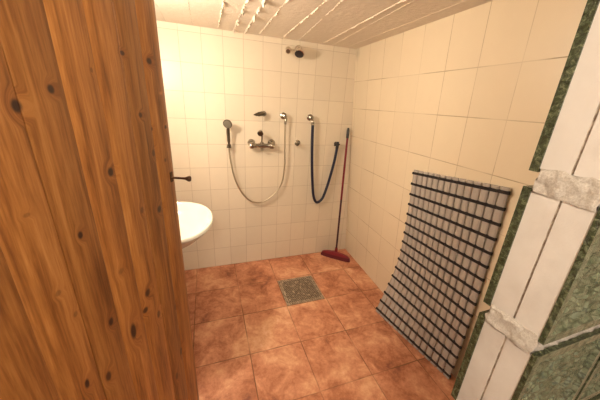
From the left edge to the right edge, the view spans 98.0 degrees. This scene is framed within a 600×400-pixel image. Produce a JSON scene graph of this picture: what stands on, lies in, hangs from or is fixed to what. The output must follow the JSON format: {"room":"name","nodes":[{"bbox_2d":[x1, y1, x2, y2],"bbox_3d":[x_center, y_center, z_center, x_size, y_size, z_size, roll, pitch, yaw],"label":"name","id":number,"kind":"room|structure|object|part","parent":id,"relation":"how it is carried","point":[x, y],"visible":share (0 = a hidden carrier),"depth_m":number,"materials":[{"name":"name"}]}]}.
{"room":"shower room","nodes":[
{"label":"shower room","id":0,"kind":"room"},
{"bbox_2d":[156,20,355,269],"bbox_3d":[-0.314,-0.316,2.254,1.794,1.893,0.080,-4,21,-19],"label":"wall","id":1,"kind":"structure","parent":0,"point":[211,76],"depth_m":2.13,"materials":[{"name":"beige tile"}]},
{"bbox_2d":[254,111,265,115],"bbox_3d":[-0.301,-0.665,2.010,0.049,0.040,0.159,9,21,16],"label":"spout","id":2,"kind":"object","parent":1,"relation":"attached to","point":[262,113],"visible":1,"depth_m":1.98,"materials":[{"name":"silver metal"}]},
{"bbox_2d":[247,130,274,150],"bbox_3d":[-0.300,-0.478,2.094,0.228,0.164,0.101,-4,21,-19],"label":"mixer tap","id":3,"kind":"object","parent":1,"relation":"attached to","point":[251,142],"visible":1,"depth_m":2.08,"materials":[{"name":"silver metal"}]},
{"bbox_3d":[-0.312,-0.499,2.049,0.047,0.094,0.043,-4,21,-19],"label":"lever","id":4,"kind":"part","parent":3,"relation":"part of","materials":[{"name":"silver metal"}]},
{"bbox_2d":[280,112,286,121],"bbox_3d":[-0.126,-0.669,2.104,0.054,0.071,0.063,-4,21,-19],"label":"angle valve","id":5,"kind":"object","parent":1,"relation":"attached to","point":[283,115],"visible":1,"depth_m":2.09,"materials":[{"name":"silver metal"}]},
{"bbox_2d":[285,45,303,57],"bbox_3d":[-0.034,-1.105,1.925,0.151,0.098,0.137,-4,21,-19],"label":"shower","id":6,"kind":"object","parent":1,"relation":"attached to","point":[298,51],"visible":1,"depth_m":1.91,"materials":[{"name":"silver metal"}]},
{"bbox_3d":[-0.006,-1.066,1.909,0.062,0.040,0.058,-4,21,-19],"label":"nozzle plate","id":7,"kind":"part","parent":6,"relation":"part of","materials":[{"name":"black metal"}]},
{"bbox_2d":[307,114,313,121],"bbox_3d":[0.092,-0.679,2.180,0.054,0.071,0.063,-4,21,-19],"label":"angle valve","id":8,"kind":"object","parent":1,"relation":"attached to","point":[310,117],"visible":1,"depth_m":2.17,"materials":[{"name":"silver metal"}]},
{"bbox_2d":[311,122,338,203],"bbox_3d":[0.205,-0.314,2.351,0.284,0.744,0.038,-4,21,-19],"label":"hose","id":9,"kind":"object","parent":8,"relation":"hanging from","point":[312,123],"visible":1,"depth_m":2.36,"materials":[{"name":"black rubber"}]},
{"bbox_3d":[-0.556,-0.418,2.039,0.042,0.034,0.076,-4,21,-19],"label":"bracket","id":10,"kind":"object","parent":1,"relation":"attached to","visible":0},
{"bbox_2d":[223,119,285,202],"bbox_3d":[-0.361,-0.294,2.140,0.506,0.704,0.074,-7,23,-26],"label":"shower","id":11,"kind":"object","parent":10,"relation":"hanging from","point":[227,123],"visible":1,"depth_m":2.12,"materials":[{"name":"silver metal"}]},
{"bbox_3d":[-0.534,-0.556,1.917,0.058,0.054,0.022,5,20,3],"label":"nozzle plate","id":12,"kind":"part","parent":11,"relation":"part of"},
{"bbox_3d":[-0.543,-0.486,1.979,0.026,0.181,0.047,-4,21,-19],"label":"handle","id":13,"kind":"part","parent":11,"relation":"part of","materials":[{"name":"silver metal"}]},
{"bbox_2d":[185,249,455,399],"bbox_3d":[0.205,1.219,1.040,1.810,0.080,3.457,-4,21,-19],"label":"floor","id":14,"kind":"structure","parent":0,"point":[248,344],"depth_m":1.70,"materials":[{"name":"tile"}]},
{"bbox_2d":[0,0,198,399],"bbox_3d":[-0.454,0.274,0.690,0.107,1.833,0.688,4,20,1],"label":"door","id":15,"kind":"structure","parent":14,"relation":"on","point":[94,305],"depth_m":0.56,"materials":[{"name":"brown wood"}]},
{"bbox_3d":[-0.410,-0.077,0.894,0.072,0.034,0.022,4,20,1],"label":"handle","id":16,"kind":"part","parent":15,"relation":"part of","materials":[{"name":"brown metal"}]},
{"bbox_2d":[278,275,324,305],"bbox_3d":[0.002,0.743,2.168,0.312,0.006,0.303,-4,21,-19],"label":"floor drain","id":17,"kind":"object","parent":14,"relation":"on","point":[298,290],"visible":1,"depth_m":2.15,"materials":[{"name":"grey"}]},
{"bbox_2d":[321,128,349,262],"bbox_3d":[0.411,-0.021,2.473,0.307,1.273,0.143,11,22,20],"label":"broom","id":18,"kind":"object","parent":14,"relation":"on","point":[332,254],"visible":1,"depth_m":2.59,"materials":[{"name":"red plastic"}]},
{"bbox_3d":[0.381,0.246,2.566,0.019,0.518,0.063,2,20,-4],"label":"handle","id":19,"kind":"part","parent":18,"relation":"part of","materials":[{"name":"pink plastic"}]},
{"bbox_3d":[0.411,-0.288,2.418,0.020,0.591,0.070,2,20,-4],"label":"handle","id":20,"kind":"part","parent":18,"relation":"part of","materials":[{"name":"red plastic"}]},
{"bbox_2d":[376,170,510,379],"bbox_3d":[0.753,0.396,1.544,0.133,1.167,0.590,-4,21,-19],"label":"mat","id":21,"kind":"object","parent":14,"relation":"on","point":[425,187],"visible":1,"depth_m":1.49,"materials":[{"name":"grey plastic"}]},
{"bbox_2d":[154,0,492,48],"bbox_3d":[0.329,-0.615,0.365,1.950,0.110,3.557,-4,21,-19],"label":"ceiling","id":22,"kind":"structure","parent":0,"point":[354,24],"depth_m":1.42,"materials":[{"name":"paint"}]},
{"bbox_2d":[345,0,586,377],"bbox_3d":[1.007,0.248,0.952,0.232,1.893,3.468,-3,21,-17],"label":"wall","id":23,"kind":"structure","parent":0,"point":[468,94],"depth_m":1.32,"materials":[{"name":"beige tile"}]},
{"bbox_2d":[451,0,599,399],"bbox_3d":[0.666,0.356,0.601,0.720,1.906,0.132,-4,21,-19],"label":"wall","id":24,"kind":"structure","parent":0,"point":[538,338],"depth_m":0.39,"materials":[{"name":"white tile"}]},
{"bbox_3d":[-0.630,0.353,0.394,0.080,1.893,3.457,-4,21,-19],"label":"wall","id":25,"kind":"structure","parent":0,"visible":0},
{"bbox_2d":[177,202,213,248],"bbox_3d":[-0.711,0.115,1.425,0.452,0.255,0.546,-4,21,-19],"label":"washbasin","id":26,"kind":"object","parent":25,"relation":"attached to","point":[195,219],"visible":0.2,"depth_m":1.56,"materials":[{"name":"white ceramic"}]}
]}

